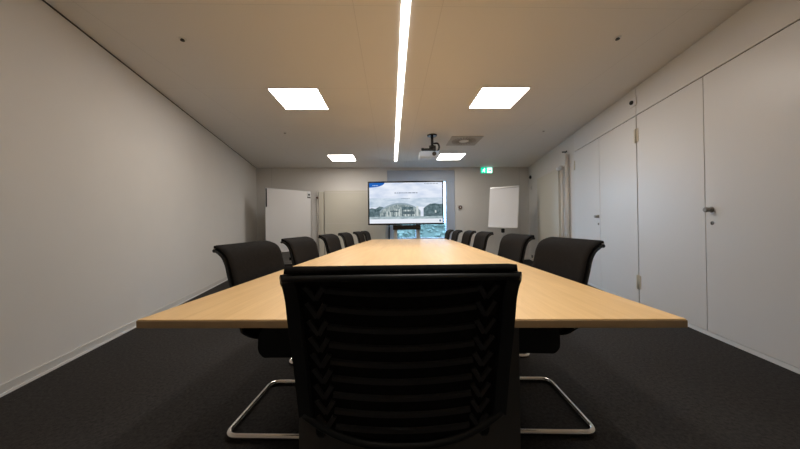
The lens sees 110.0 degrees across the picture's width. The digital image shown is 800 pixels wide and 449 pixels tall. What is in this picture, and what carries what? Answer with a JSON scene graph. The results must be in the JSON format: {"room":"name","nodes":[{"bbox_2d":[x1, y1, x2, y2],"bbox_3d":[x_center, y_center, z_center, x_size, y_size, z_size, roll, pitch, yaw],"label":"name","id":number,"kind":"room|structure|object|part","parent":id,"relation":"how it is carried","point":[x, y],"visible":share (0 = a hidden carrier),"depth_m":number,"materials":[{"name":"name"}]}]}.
{"room":"conference room","nodes":[
{"label":"conference room","id":0,"kind":"room"},
{"bbox_2d":[0,0,256,384],"bbox_3d":[-2.740,-0.268,2.493,0.200,2.634,10.536,-1,0,-14],"label":"wall","id":1,"kind":"structure","parent":0,"point":[116,203],"depth_m":2.35,"materials":[{"name":"white paint"}]},
{"bbox_2d":[0,277,227,397],"bbox_3d":[-2.617,1.015,2.512,0.018,0.066,10.497,-1,0,-14],"label":"baseboard","id":2,"kind":"structure","parent":1,"relation":"attached to","point":[28,377],"depth_m":2.21,"materials":[{"name":"grey"}]},
{"bbox_2d":[42,0,255,167],"bbox_3d":[-2.657,-1.580,2.519,0.008,0.009,10.488,-1,0,-14],"label":"trim","id":3,"kind":"structure","parent":1,"relation":"attached to","point":[48,4],"depth_m":2.65,"materials":[{"name":"grey"}]},
{"bbox_2d":[256,167,529,261],"bbox_3d":[-0.115,-0.274,7.941,7.599,2.634,0.250,-1,0,-3],"label":"wall","id":4,"kind":"structure","parent":0,"point":[471,188],"depth_m":7.90,"materials":[{"name":"white paint"}]},
{"bbox_2d":[316,192,324,256],"bbox_3d":[-2.177,0.084,7.654,0.191,1.970,0.120,-1,0,-3],"label":"pipe","id":5,"kind":"object","parent":4,"relation":"attached to","point":[321,246],"visible":0.72,"depth_m":7.66,"materials":[{"name":"beige paint"}]},
{"bbox_3d":[-2.149,0.086,7.687,0.133,1.965,0.054,-1,0,-3],"label":"casing","id":6,"kind":"part","parent":5,"relation":"part of","materials":[{"name":"beige paint"}]},
{"bbox_2d":[324,190,385,254],"bbox_3d":[-1.228,-0.001,7.719,1.662,1.876,0.082,-1,0,-3],"label":"panel radiator","id":7,"kind":"object","parent":4,"relation":"attached to","point":[345,210],"visible":0.56,"depth_m":7.68,"materials":[{"name":"beige paint"}]},
{"bbox_2d":[324,190,367,190],"bbox_3d":[-1.240,-0.932,7.719,1.654,0.014,0.072,-1,0,-3],"label":"grille","id":8,"kind":"object","parent":7,"relation":"attached to","point":[324,190],"depth_m":7.67,"materials":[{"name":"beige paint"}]},
{"bbox_2d":[387,170,454,239],"bbox_3d":[0.604,-0.539,7.928,1.910,1.984,0.250,-1,0,-3],"label":"window","id":9,"kind":"structure","parent":4,"relation":"in","point":[447,176],"depth_m":7.94,"materials":[{"name":"blue"}]},
{"bbox_2d":[480,167,492,173],"bbox_3d":[2.444,-1.528,7.925,0.340,0.175,0.046,-1,0,-3],"label":"exit sign","id":10,"kind":"object","parent":4,"relation":"attached to","point":[483,170],"visible":1,"depth_m":7.90,"materials":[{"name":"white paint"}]},
{"bbox_2d":[45,0,751,167],"bbox_3d":[-0.128,-1.694,2.659,8.390,0.150,11.300,-1,0,0],"label":"ceiling","id":11,"kind":"structure","parent":0,"point":[566,51],"depth_m":2.80,"materials":[{"name":"white paint"}]},
{"bbox_2d":[178,37,186,41],"bbox_3d":[-1.871,-1.589,2.409,0.060,0.016,0.060,-1,0,0],"label":"sprinkler head","id":12,"kind":"object","parent":11,"relation":"attached to","point":[182,39],"visible":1,"depth_m":2.40},
{"bbox_2d":[267,88,328,109],"bbox_3d":[-1.269,-1.593,3.574,0.594,0.010,0.594,-1,0,-2],"label":"recessed light","id":13,"kind":"object","parent":11,"relation":"in","point":[289,98],"visible":1,"depth_m":3.54,"materials":[{"name":"white paint"}]},
{"bbox_2d":[327,155,355,160],"bbox_3d":[-1.366,-1.576,6.638,0.594,0.010,0.594,-1,0,-2],"label":"recessed light","id":14,"kind":"object","parent":11,"relation":"in","point":[332,157],"visible":1,"depth_m":6.59,"materials":[{"name":"white paint"}]},
{"bbox_2d":[394,0,410,160],"bbox_3d":[0.008,-1.614,3.222,0.072,0.006,7.644,-1,0,-2],"label":"recessed light","id":15,"kind":"object","parent":11,"relation":"in","point":[405,4],"visible":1,"depth_m":2.74,"materials":[{"name":"glowing white plastic diffuser"}]},
{"bbox_2d":[419,134,439,159],"bbox_3d":[0.529,-1.402,5.052,0.375,0.424,0.290,-1,0,0],"label":"projector","id":16,"kind":"object","parent":11,"relation":"hanging from","point":[430,153],"visible":1,"depth_m":4.99,"materials":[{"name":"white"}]},
{"bbox_2d":[437,153,465,159],"bbox_3d":[1.201,-1.610,6.653,0.594,0.010,0.594,-1,0,-2],"label":"recessed light","id":17,"kind":"object","parent":11,"relation":"in","point":[443,156],"visible":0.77,"depth_m":6.62,"materials":[{"name":"white paint"}]},
{"bbox_2d":[446,136,483,145],"bbox_3d":[1.239,-1.614,5.428,0.590,0.016,0.590,-1,0,-2],"label":"ceiling vent","id":18,"kind":"object","parent":11,"relation":"in","point":[454,140],"visible":1,"depth_m":5.39,"materials":[{"name":"grey metal"}]},
{"bbox_2d":[468,87,530,108],"bbox_3d":[1.256,-1.627,3.619,0.594,0.010,0.594,-1,0,-2],"label":"recessed light","id":19,"kind":"object","parent":11,"relation":"in","point":[487,97],"visible":1,"depth_m":3.58,"materials":[{"name":"white paint"}]},
{"bbox_2d":[0,259,799,448],"bbox_3d":[-0.090,1.090,2.644,8.390,0.150,11.300,-1,0,0],"label":"floor","id":20,"kind":"structure","parent":0,"point":[142,388],"depth_m":1.65,"materials":[{"name":"grey carpet"}]},
{"bbox_2d":[212,240,298,440],"bbox_3d":[-0.535,0.556,1.552,0.673,0.919,0.546,-1,0,2],"label":"chair","id":21,"kind":"object","parent":20,"relation":"on","point":[244,262],"visible":0.38,"depth_m":1.35,"materials":[{"name":"black fabric"}]},
{"bbox_3d":[-0.791,0.358,1.562,0.167,0.485,0.546,-1,0,2],"label":"frame","id":22,"kind":"part","parent":21,"relation":"part of","materials":[{"name":"black plastic"}]},
{"bbox_3d":[-0.784,0.350,1.561,0.175,0.501,0.530,-1,0,2],"label":"backrest","id":23,"kind":"part","parent":21,"relation":"part of","materials":[{"name":"black fabric"}]},
{"bbox_3d":[-0.513,0.482,1.317,0.499,0.286,0.022,-1,0,2],"label":"panel","id":24,"kind":"part","parent":21,"relation":"part of","materials":[{"name":"black plastic"}]},
{"bbox_2d":[265,188,310,251],"bbox_3d":[-2.790,0.096,7.039,0.450,1.932,1.178,-1,0,43],"label":"whiteboard","id":25,"kind":"object","parent":20,"relation":"on","point":[287,212],"visible":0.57,"depth_m":6.94,"materials":[{"name":"white ceramic"}]},
{"bbox_2d":[280,236,318,364],"bbox_3d":[-0.515,0.559,2.257,0.673,0.919,0.546,-1,0,2],"label":"chair","id":26,"kind":"object","parent":20,"relation":"on","point":[301,249],"visible":0.23,"depth_m":2.18,"materials":[{"name":"black fabric"}]},
{"bbox_3d":[-0.771,0.362,2.267,0.167,0.485,0.546,-1,0,2],"label":"frame","id":27,"kind":"part","parent":26,"relation":"part of","materials":[{"name":"black plastic"}]},
{"bbox_3d":[-0.764,0.353,2.266,0.175,0.501,0.530,-1,0,2],"label":"backrest","id":28,"kind":"part","parent":26,"relation":"part of","materials":[{"name":"black fabric"}]},
{"bbox_2d":[318,234,341,253],"bbox_3d":[-0.480,0.563,3.067,0.673,0.919,0.546,-1,0,2],"label":"chair","id":29,"kind":"object","parent":20,"relation":"on","point":[332,243],"visible":0.27,"depth_m":3.00,"materials":[{"name":"black fabric"}]},
{"bbox_3d":[-0.736,0.366,3.076,0.167,0.485,0.546,-1,0,2],"label":"frame","id":30,"kind":"part","parent":29,"relation":"part of","materials":[{"name":"black plastic"}]},
{"bbox_2d":[338,232,354,247],"bbox_3d":[-0.458,0.567,3.867,0.673,0.919,0.546,-1,0,2],"label":"chair","id":31,"kind":"object","parent":20,"relation":"on","point":[348,240],"visible":0.25,"depth_m":3.80,"materials":[{"name":"black fabric"}]},
{"bbox_2d":[353,231,364,242],"bbox_3d":[-0.387,0.570,4.597,0.673,0.919,0.546,-1,0,2],"label":"chair","id":32,"kind":"object","parent":20,"relation":"on","point":[360,236],"visible":0.16,"depth_m":4.51,"materials":[{"name":"black fabric"}]},
{"bbox_2d":[361,231,370,240],"bbox_3d":[-0.347,0.572,5.187,0.673,0.919,0.546,-1,0,2],"label":"chair","id":33,"kind":"object","parent":20,"relation":"on","point":[366,233],"visible":0.2,"depth_m":5.11,"materials":[{"name":"black fabric"}]},
{"bbox_2d":[279,264,521,448],"bbox_3d":[0.007,0.545,0.909,0.546,0.919,0.673,-1,0,0],"label":"chair","id":34,"kind":"object","parent":20,"relation":"on","point":[384,356],"visible":0.99,"depth_m":0.68,"materials":[{"name":"black fabric"}]},
{"bbox_3d":[-0.228,0.476,0.940,0.022,0.286,0.499,-1,0,0],"label":"panel","id":35,"kind":"part","parent":34,"relation":"part of","materials":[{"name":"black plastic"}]},
{"bbox_3d":[0.240,0.470,0.940,0.022,0.286,0.499,-1,0,0],"label":"panel","id":36,"kind":"part","parent":34,"relation":"part of","materials":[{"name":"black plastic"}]},
{"bbox_2d":[393,225,420,238],"bbox_3d":[0.173,0.245,7.059,1.130,1.580,0.680,-1,0,0],"label":"stand","id":37,"kind":"object","parent":20,"relation":"on","point":[417,228],"visible":0.35,"depth_m":6.95,"materials":[{"name":"beige paint"}]},
{"bbox_2d":[368,181,443,224],"bbox_3d":[0.148,-0.541,7.027,1.900,1.092,0.062,-1,0,0],"label":"television","id":38,"kind":"object","parent":37,"relation":"attached to","point":[389,202],"visible":1,"depth_m":7.00,"materials":[{"name":"black"}]},
{"bbox_3d":[0.458,0.236,7.104,0.090,1.510,0.060,-1,0,0],"label":"post","id":39,"kind":"part","parent":37,"relation":"part of","materials":[{"name":"silver metal"}]},
{"bbox_2d":[136,239,687,448],"bbox_3d":[0.093,0.645,3.134,1.532,0.740,4.720,-1,0,2],"label":"conference table","id":40,"kind":"object","parent":20,"relation":"on","point":[544,299],"visible":0.46,"depth_m":1.07,"materials":[{"name":"brown wood"}]},
{"bbox_3d":[0.031,0.658,1.110,0.863,0.665,0.044,-1,0,2],"label":"panel","id":41,"kind":"part","parent":40,"relation":"part of","materials":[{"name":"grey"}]},
{"bbox_2d":[444,229,453,239],"bbox_3d":[0.666,0.560,5.377,0.673,0.919,0.546,-1,0,2],"label":"chair","id":42,"kind":"object","parent":20,"relation":"on","point":[448,232],"visible":0.22,"depth_m":5.28,"materials":[{"name":"black fabric"}]},
{"bbox_2d":[451,230,462,241],"bbox_3d":[0.694,0.556,4.787,0.673,0.919,0.546,-1,0,2],"label":"chair","id":43,"kind":"object","parent":20,"relation":"on","point":[455,234],"visible":0.18,"depth_m":4.67,"materials":[{"name":"black fabric"}]},
{"bbox_2d":[461,230,475,245],"bbox_3d":[0.743,0.552,4.157,0.673,0.919,0.546,-1,0,2],"label":"chair","id":44,"kind":"object","parent":20,"relation":"on","point":[466,238],"visible":0.23,"depth_m":4.07,"materials":[{"name":"black fabric"}]},
{"bbox_2d":[473,231,493,250],"bbox_3d":[0.722,0.549,3.373,0.673,0.919,0.546,-1,0,2],"label":"chair","id":45,"kind":"object","parent":20,"relation":"on","point":[481,238],"visible":0.2,"depth_m":3.28,"materials":[{"name":"black fabric"}]},
{"bbox_3d":[0.972,0.344,3.365,0.167,0.485,0.546,-1,0,2],"label":"frame","id":46,"kind":"part","parent":45,"relation":"part of","materials":[{"name":"black plastic"}]},
{"bbox_2d":[488,186,519,254],"bbox_3d":[2.505,0.018,6.857,0.749,1.958,0.591,-1,0,36],"label":"flip chart","id":47,"kind":"object","parent":20,"relation":"on","point":[504,201],"visible":0.85,"depth_m":6.94,"materials":[{"name":"white paint"}]},
{"bbox_2d":[498,233,534,357],"bbox_3d":[0.686,0.544,2.342,0.673,0.919,0.546,-1,0,2],"label":"chair","id":48,"kind":"object","parent":20,"relation":"on","point":[512,246],"visible":0.29,"depth_m":2.24,"materials":[{"name":"black fabric"}]},
{"bbox_3d":[0.929,0.331,2.335,0.175,0.501,0.530,-1,0,2],"label":"backrest","id":49,"kind":"part","parent":48,"relation":"part of","materials":[{"name":"black fabric"}]},
{"bbox_3d":[0.936,0.340,2.335,0.167,0.485,0.546,-1,0,2],"label":"frame","id":50,"kind":"part","parent":48,"relation":"part of","materials":[{"name":"black plastic"}]},
{"bbox_2d":[519,237,604,436],"bbox_3d":[0.638,0.540,1.562,0.673,0.919,0.546,-1,0,2],"label":"chair","id":51,"kind":"object","parent":20,"relation":"on","point":[568,258],"visible":0.31,"depth_m":1.34,"materials":[{"name":"black fabric"}]},
{"bbox_3d":[0.598,0.467,1.330,0.499,0.286,0.022,-1,0,2],"label":"panel","id":52,"kind":"part","parent":51,"relation":"part of","materials":[{"name":"black plastic"}]},
{"bbox_3d":[0.881,0.328,1.555,0.175,0.501,0.530,-1,0,2],"label":"backrest","id":53,"kind":"part","parent":51,"relation":"part of","materials":[{"name":"black fabric"}]},
{"bbox_3d":[0.888,0.336,1.555,0.167,0.485,0.546,-1,0,2],"label":"frame","id":54,"kind":"part","parent":51,"relation":"part of","materials":[{"name":"black plastic"}]},
{"bbox_2d":[574,87,639,302],"bbox_3d":[2.979,-0.333,4.202,0.070,2.631,1.698,-1,0,10],"label":"tall cabinet","id":55,"kind":"object","parent":20,"relation":"on","point":[605,147],"visible":0.84,"depth_m":3.90,"materials":[{"name":"grey"}]},
{"bbox_3d":[3.079,-0.179,4.615,0.013,2.245,0.843,-1,0,10],"label":"door","id":56,"kind":"part","parent":55,"relation":"part of","materials":[{"name":"white paint"}]},
{"bbox_3d":[2.931,-0.182,3.779,0.013,2.245,0.843,-1,0,10],"label":"door","id":57,"kind":"part","parent":55,"relation":"part of","materials":[{"name":"white paint"}]},
{"bbox_2d":[629,96,636,107],"bbox_3d":[2.821,-1.482,3.401,0.034,0.099,0.110,-1,0,10],"label":"wall sensor","id":58,"kind":"object","parent":55,"relation":"attached to","point":[633,102],"visible":1,"depth_m":3.38,"materials":[{"name":"white paint"}]},
{"bbox_2d":[636,0,799,373],"bbox_3d":[2.674,-0.338,2.476,0.070,2.631,1.791,-1,0,10],"label":"tall cabinet","id":59,"kind":"object","parent":20,"relation":"on","point":[718,128],"visible":0.94,"depth_m":2.26,"materials":[{"name":"grey"}]},
{"bbox_3d":[2.778,-0.184,2.912,0.013,2.245,0.890,-1,0,10],"label":"door","id":60,"kind":"part","parent":59,"relation":"part of","materials":[{"name":"white paint"}]},
{"bbox_3d":[2.658,-0.128,2.415,0.054,0.052,0.052,-1,0,10],"label":"knob","id":61,"kind":"part","parent":59,"relation":"part of","materials":[{"name":"grey metal"}]},
{"bbox_3d":[2.622,-0.187,2.030,0.013,2.245,0.890,-1,0,10],"label":"door","id":62,"kind":"part","parent":59,"relation":"part of","materials":[{"name":"white paint"}]},
{"bbox_2d":[528,134,575,258],"bbox_3d":[2.848,-0.341,2.684,0.200,2.634,10.764,-1,0,10],"label":"wall","id":63,"kind":"structure","parent":0,"point":[554,158],"depth_m":6.13,"materials":[{"name":"white paint"}]},
{"bbox_2d":[537,169,560,242],"bbox_3d":[3.349,-0.136,6.308,0.080,2.010,1.381,-1,0,10],"label":"panel radiator","id":64,"kind":"object","parent":63,"relation":"attached to","point":[548,185],"visible":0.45,"depth_m":6.16,"materials":[{"name":"beige paint"}]},
{"bbox_2d":[556,153,569,237],"bbox_3d":[3.163,-0.178,5.446,0.105,2.330,0.366,-1,0,6],"label":"pipe","id":65,"kind":"object","parent":63,"relation":"attached to","point":[559,168],"visible":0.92,"depth_m":5.29,"materials":[{"name":"white metal"}]},
{"label":"outside","id":66,"kind":"structure","parent":0,"visible":0},
{"bbox_3d":[1.018,1.341,34.193,30.000,0.150,51.600,-1,0,0],"label":"ground","id":67,"kind":"structure","parent":66,"visible":0},
{"bbox_2d":[397,221,445,237],"bbox_3d":[1.129,0.522,13.950,6.563,1.439,1.151,-1,0,0],"label":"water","id":68,"kind":"structure","parent":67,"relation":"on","point":[427,230],"depth_m":13.64,"materials":[{"name":"teal liquid"}]}
]}

